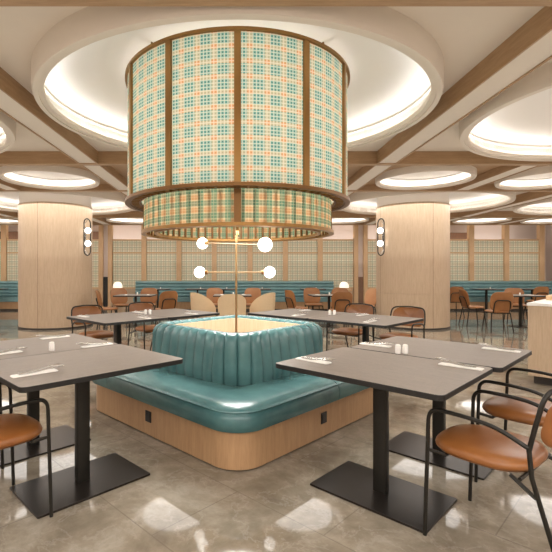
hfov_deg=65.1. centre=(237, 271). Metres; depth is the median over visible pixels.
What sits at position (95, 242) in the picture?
screen
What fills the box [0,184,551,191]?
trim
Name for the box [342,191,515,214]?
light
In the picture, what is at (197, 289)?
dining table
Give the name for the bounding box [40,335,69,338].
napkin
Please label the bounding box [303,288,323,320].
chair
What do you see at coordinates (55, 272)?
round column
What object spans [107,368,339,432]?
seat cushion
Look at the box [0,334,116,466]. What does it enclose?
dining table
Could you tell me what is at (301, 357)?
spoon
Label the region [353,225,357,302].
trim
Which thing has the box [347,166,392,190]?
beam
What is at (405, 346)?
shaker
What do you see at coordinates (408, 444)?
dining table
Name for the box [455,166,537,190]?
beam
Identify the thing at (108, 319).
dining table
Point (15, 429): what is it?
armchair
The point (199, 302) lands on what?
tub chair
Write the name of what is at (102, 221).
trim
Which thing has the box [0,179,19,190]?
trim
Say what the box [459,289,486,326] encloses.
chair
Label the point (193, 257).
screen
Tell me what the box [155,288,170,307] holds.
dining table
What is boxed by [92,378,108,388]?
seat cushion
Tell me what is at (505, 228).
trim
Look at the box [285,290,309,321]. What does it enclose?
chair
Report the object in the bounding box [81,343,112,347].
napkin
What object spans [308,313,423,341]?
dining table
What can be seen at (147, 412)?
socket
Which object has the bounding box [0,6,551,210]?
ceiling
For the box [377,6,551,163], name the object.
ceiling beam
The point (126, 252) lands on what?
screen
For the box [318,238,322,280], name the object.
trim
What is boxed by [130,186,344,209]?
rim
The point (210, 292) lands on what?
chair
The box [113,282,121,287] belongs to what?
table lamp
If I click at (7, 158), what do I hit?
trim
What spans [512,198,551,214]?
light
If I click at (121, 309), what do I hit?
console
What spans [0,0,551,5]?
trim
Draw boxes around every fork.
[17,363,58,373]
[80,342,107,344]
[434,358,475,367]
[479,344,513,350]
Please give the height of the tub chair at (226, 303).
0.842 m
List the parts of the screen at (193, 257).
rail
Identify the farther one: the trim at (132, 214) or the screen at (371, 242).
the screen at (371, 242)
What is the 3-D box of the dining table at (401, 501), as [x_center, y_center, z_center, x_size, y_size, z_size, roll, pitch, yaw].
[0.845,0.925,2.533,0.800,0.750,0.980,0,0,-45]
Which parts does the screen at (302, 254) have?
rail, rail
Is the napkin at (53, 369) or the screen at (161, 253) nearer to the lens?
the napkin at (53, 369)
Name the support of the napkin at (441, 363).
on the dining table at (401, 501)
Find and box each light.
[0,111,15,152]
[0,166,99,189]
[0,191,132,214]
[0,218,17,223]
[106,218,142,223]
[332,218,368,223]
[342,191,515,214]
[375,166,476,189]
[452,218,511,223]
[459,62,551,160]
[494,166,551,189]
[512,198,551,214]
[520,218,551,223]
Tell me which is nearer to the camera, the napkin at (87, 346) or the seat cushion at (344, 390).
the napkin at (87, 346)
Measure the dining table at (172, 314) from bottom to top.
0.750 m
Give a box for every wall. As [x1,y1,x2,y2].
[0,225,545,280]
[546,225,551,280]
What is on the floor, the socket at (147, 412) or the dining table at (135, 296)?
the dining table at (135, 296)
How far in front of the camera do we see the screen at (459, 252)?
15.02 m
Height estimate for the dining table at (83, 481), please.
0.750 m
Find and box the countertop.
[527,299,551,306]
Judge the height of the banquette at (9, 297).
0.985 m
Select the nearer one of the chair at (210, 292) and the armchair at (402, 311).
the armchair at (402, 311)
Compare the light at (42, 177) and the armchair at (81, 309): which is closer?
the armchair at (81, 309)
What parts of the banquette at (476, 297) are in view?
backrest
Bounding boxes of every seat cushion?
[0,297,17,301]
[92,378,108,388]
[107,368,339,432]
[177,297,190,301]
[275,297,284,301]
[295,297,331,301]
[330,379,369,399]
[469,297,489,301]
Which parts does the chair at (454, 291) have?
backrest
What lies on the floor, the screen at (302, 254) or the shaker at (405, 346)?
the screen at (302, 254)
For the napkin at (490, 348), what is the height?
0.006 m
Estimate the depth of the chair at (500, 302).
9.08 m
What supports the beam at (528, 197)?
attached to the ceiling
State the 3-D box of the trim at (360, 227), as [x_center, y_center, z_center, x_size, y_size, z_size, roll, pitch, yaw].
[4.295,-0.215,15.080,0.200,3.030,0.040,0,0,0]
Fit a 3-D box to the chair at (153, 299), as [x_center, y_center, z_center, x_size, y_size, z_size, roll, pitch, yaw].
[-2.348,0.861,11.181,0.472,0.882,0.516,0,0,3]
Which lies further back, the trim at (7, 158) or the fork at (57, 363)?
the trim at (7, 158)
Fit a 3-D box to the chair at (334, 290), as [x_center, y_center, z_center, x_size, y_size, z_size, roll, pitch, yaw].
[2.669,0.861,11.230,0.472,0.882,0.516,0,0,16]
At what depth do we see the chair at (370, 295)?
10.85 m
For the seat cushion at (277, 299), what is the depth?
14.40 m
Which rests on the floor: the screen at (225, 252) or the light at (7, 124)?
the screen at (225, 252)
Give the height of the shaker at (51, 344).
0.063 m
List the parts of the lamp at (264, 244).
globe, globe, arm, arm, globe, globe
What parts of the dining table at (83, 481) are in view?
plate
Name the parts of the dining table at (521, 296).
plate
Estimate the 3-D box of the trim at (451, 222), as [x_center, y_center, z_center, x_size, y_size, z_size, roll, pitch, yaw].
[0.000,-1.650,14.170,22.600,0.200,0.140,0,0,0]
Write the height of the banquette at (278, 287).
0.985 m
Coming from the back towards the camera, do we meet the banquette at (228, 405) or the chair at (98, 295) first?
the chair at (98, 295)
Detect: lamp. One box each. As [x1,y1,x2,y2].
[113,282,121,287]
[194,235,274,331]
[339,282,348,287]
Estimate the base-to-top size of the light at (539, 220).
0.235 m
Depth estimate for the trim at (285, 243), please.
14.95 m
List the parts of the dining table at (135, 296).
plate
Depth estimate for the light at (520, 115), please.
5.21 m
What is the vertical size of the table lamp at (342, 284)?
0.216 m
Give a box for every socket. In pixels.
[145,410,150,422]
[321,411,326,423]
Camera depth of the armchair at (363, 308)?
6.25 m
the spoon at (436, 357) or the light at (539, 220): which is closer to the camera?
the spoon at (436, 357)
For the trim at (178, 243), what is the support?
on the floor
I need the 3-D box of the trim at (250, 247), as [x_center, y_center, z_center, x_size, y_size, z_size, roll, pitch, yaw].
[0.440,-0.215,15.035,0.210,3.030,0.190,0,0,0]
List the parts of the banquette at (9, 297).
backrest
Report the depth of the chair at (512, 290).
11.21 m
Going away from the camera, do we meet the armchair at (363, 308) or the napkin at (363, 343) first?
the napkin at (363, 343)
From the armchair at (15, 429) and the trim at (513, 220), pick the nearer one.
the armchair at (15, 429)
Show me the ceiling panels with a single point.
(351, 170)
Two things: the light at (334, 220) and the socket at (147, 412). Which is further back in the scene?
the light at (334, 220)
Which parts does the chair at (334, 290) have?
backrest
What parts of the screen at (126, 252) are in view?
rail, rail, panel, panel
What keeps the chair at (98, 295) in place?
on the floor
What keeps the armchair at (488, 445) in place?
on the floor
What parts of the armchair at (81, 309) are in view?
leg and arm, backrest, frame, seat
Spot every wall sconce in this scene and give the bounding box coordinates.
[83,218,90,255]
[377,218,384,255]
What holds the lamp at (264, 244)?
on the banquette at (228, 405)
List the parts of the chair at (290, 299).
backrest, seat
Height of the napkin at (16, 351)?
0.006 m
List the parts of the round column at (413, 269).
skirting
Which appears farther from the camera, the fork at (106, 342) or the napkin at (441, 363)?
the fork at (106, 342)
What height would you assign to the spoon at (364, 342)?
0.025 m
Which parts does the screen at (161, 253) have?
rail, rail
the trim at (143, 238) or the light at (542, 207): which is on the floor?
the trim at (143, 238)
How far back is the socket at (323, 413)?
3.38 m
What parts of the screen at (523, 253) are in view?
rail, rail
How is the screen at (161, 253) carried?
on the floor
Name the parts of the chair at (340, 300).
backrest, frame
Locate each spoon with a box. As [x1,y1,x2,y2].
[0,347,26,352]
[19,364,63,374]
[301,357,331,360]
[364,342,391,344]
[436,357,476,366]
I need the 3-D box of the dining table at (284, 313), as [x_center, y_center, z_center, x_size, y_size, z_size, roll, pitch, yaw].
[0.824,0.925,5.793,0.980,0.750,1.000,0,0,45]
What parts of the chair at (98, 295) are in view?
backrest, seat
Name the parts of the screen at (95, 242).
panel, panel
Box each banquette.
[0,281,17,310]
[92,315,372,469]
[133,281,333,310]
[450,281,551,310]
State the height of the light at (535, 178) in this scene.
0.235 m
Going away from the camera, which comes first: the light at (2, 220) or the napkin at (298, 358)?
the napkin at (298, 358)
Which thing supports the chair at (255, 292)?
on the floor
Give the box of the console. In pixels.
[109,289,124,312]
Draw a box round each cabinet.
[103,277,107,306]
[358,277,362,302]
[527,294,551,384]
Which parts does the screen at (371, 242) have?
panel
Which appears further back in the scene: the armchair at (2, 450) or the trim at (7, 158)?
the trim at (7, 158)
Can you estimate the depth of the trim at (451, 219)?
12.70 m
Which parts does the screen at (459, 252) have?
rail, rail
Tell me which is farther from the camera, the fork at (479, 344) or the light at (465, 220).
the light at (465, 220)
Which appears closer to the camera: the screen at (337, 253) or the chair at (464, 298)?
the chair at (464, 298)
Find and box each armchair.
[0,382,52,517]
[0,385,3,468]
[71,305,121,343]
[127,302,155,350]
[326,303,373,350]
[373,306,425,340]
[423,389,551,551]
[474,367,551,481]
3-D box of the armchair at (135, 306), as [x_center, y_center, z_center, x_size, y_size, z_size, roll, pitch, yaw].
[-1.372,0.886,6.616,0.639,0.832,0.544,0,0,45]
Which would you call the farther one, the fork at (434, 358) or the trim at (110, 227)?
the trim at (110, 227)
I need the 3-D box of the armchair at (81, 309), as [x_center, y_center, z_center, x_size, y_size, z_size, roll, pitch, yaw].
[-2.001,0.886,5.987,0.639,0.832,0.544,0,0,45]
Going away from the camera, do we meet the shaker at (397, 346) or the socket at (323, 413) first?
the shaker at (397, 346)
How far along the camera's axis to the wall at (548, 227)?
15.60 m
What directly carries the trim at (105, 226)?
on the floor
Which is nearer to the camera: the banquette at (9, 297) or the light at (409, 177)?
the light at (409, 177)
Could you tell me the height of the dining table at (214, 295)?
0.750 m
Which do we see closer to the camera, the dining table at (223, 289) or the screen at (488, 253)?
the dining table at (223, 289)
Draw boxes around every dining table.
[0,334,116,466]
[0,344,182,518]
[66,312,167,343]
[113,294,156,326]
[130,308,219,320]
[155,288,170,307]
[185,288,207,292]
[213,294,251,296]
[220,288,234,293]
[248,309,346,320]
[276,347,492,532]
[308,294,338,326]
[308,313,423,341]
[351,336,531,479]
[469,288,503,312]
[507,294,545,327]
[520,288,550,311]
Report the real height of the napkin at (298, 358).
0.006 m
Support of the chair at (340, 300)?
on the floor
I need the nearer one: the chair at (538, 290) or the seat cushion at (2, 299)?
the chair at (538, 290)
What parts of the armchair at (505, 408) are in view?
seat frame, seat, leg and arm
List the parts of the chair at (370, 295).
backrest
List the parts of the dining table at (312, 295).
plate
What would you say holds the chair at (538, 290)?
on the floor
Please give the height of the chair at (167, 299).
0.882 m
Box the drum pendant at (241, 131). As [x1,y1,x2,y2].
[31,6,443,241]
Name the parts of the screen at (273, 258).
rail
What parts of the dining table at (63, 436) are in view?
plate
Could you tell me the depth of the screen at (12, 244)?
15.02 m
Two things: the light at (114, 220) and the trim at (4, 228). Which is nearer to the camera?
the light at (114, 220)
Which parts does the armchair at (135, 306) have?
backrest, frame, leg and arm, seat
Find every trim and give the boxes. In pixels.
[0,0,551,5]
[0,67,97,163]
[0,151,551,165]
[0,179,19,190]
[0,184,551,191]
[0,211,15,216]
[0,211,551,217]
[0,221,551,224]
[0,231,98,238]
[1,225,7,280]
[82,166,127,190]
[92,218,110,224]
[99,225,103,306]
[104,225,107,276]
[107,225,112,306]
[141,225,146,280]
[176,240,181,280]
[212,242,216,280]
[248,242,252,280]
[283,241,287,280]
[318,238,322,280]
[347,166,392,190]
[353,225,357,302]
[358,225,362,276]
[363,225,367,302]
[364,218,375,224]
[450,218,463,221]
[450,233,466,238]
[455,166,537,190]
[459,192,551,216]
[467,225,473,280]
[494,218,537,224]
[502,225,508,280]
[537,225,544,280]
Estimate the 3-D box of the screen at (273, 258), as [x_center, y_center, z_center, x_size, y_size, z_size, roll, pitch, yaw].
[1.055,0.077,15.030,1.060,2.445,0.060,0,0,0]
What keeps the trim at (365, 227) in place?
on the floor
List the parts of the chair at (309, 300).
backrest, seat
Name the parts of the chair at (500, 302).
seat, backrest, frame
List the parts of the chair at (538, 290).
backrest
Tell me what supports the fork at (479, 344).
on the napkin at (490, 348)
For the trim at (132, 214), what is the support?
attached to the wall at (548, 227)
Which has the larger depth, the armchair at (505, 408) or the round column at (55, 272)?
the round column at (55, 272)
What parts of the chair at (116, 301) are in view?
backrest, seat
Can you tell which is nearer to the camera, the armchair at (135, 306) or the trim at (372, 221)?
the armchair at (135, 306)
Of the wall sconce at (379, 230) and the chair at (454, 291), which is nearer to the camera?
the wall sconce at (379, 230)
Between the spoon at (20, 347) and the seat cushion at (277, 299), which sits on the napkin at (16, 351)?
the spoon at (20, 347)
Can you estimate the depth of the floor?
2.52 m
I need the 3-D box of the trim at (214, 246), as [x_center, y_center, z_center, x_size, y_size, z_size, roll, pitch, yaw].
[-0.810,-0.215,15.035,0.210,3.030,0.190,0,0,0]
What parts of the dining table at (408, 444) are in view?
plate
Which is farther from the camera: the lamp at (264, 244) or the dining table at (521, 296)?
the dining table at (521, 296)
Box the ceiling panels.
[0,166,541,218]
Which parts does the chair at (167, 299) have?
backrest, frame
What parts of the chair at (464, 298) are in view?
backrest, seat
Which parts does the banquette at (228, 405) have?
backrest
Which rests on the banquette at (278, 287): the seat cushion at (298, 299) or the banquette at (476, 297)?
the seat cushion at (298, 299)
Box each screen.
[0,239,0,280]
[7,239,17,280]
[92,239,98,306]
[113,239,140,308]
[146,239,175,280]
[181,241,211,280]
[217,242,247,280]
[253,241,282,280]
[288,239,317,280]
[323,239,352,302]
[368,239,375,308]
[450,239,468,280]
[474,239,503,280]
[509,239,538,280]
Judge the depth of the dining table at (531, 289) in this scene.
14.00 m
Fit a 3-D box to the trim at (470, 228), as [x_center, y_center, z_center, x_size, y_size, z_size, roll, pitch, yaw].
[8.150,-0.215,15.035,0.210,3.030,0.190,0,0,0]
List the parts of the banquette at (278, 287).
backrest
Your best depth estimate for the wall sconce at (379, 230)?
10.03 m
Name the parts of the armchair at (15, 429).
leg and arm, seat, seat frame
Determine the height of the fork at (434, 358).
0.023 m
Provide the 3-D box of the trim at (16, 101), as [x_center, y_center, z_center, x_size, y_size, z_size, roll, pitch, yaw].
[-2.140,-1.650,4.335,0.280,0.200,3.650,0,0,0]
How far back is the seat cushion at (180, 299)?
14.40 m
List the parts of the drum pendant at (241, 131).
woven panel, woven panel, woven panel, woven panel, woven panel, coffer light, woven panel, woven panel, woven panel, woven panel, woven panel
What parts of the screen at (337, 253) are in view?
rail, rail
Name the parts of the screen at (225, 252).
rail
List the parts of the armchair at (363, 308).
leg and arm, seat, leg and arm, frame, backrest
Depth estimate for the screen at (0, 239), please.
15.02 m
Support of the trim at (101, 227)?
on the floor
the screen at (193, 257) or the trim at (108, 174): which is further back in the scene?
the screen at (193, 257)
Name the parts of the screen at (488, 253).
rail, rail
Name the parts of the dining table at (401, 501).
plate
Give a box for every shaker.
[49,342,54,350]
[395,344,400,353]
[402,344,407,353]
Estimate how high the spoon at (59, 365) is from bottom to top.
0.025 m
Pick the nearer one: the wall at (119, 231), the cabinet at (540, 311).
the cabinet at (540, 311)
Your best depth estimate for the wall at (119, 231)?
15.75 m
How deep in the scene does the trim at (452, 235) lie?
15.50 m
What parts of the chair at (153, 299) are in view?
backrest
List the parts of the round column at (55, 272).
skirting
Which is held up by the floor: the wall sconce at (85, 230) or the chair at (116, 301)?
the chair at (116, 301)
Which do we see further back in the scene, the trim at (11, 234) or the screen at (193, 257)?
the trim at (11, 234)
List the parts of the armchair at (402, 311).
seat, frame, backrest, leg and arm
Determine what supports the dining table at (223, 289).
on the floor
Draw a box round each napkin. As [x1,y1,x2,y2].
[0,350,22,354]
[10,368,57,377]
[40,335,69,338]
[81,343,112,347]
[295,357,331,363]
[359,342,391,347]
[438,362,483,370]
[481,347,520,352]
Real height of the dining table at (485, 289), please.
0.750 m
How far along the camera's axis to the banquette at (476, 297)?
14.74 m
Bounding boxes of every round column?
[18,192,92,329]
[376,192,450,329]
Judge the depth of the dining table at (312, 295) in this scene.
10.31 m
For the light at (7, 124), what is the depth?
4.85 m
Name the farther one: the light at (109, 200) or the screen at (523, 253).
the screen at (523, 253)
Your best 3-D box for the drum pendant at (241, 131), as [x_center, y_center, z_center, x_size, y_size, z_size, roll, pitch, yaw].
[0.000,-1.113,4.275,3.760,1.523,3.444,0,0,0]
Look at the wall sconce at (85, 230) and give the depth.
10.03 m
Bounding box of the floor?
[0,309,551,551]
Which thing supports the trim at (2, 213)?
attached to the ceiling
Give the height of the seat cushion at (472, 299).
0.150 m
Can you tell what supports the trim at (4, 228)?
on the floor
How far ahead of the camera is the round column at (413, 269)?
9.67 m
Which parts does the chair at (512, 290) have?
backrest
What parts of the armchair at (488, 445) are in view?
leg and arm, seat frame, seat, leg and arm, leg, frame, backrest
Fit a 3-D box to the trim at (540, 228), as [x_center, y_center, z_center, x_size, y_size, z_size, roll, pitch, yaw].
[10.600,-0.215,15.035,0.210,3.030,0.190,0,0,0]
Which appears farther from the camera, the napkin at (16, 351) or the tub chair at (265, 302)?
the tub chair at (265, 302)
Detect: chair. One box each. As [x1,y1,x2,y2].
[95,290,118,329]
[110,288,128,312]
[140,288,156,322]
[151,291,177,324]
[190,292,215,318]
[206,288,222,306]
[218,294,245,315]
[244,288,260,306]
[250,292,275,317]
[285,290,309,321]
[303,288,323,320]
[329,292,352,329]
[331,288,348,308]
[358,289,375,312]
[450,287,464,316]
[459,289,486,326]
[481,292,514,333]
[504,288,527,323]
[524,287,548,312]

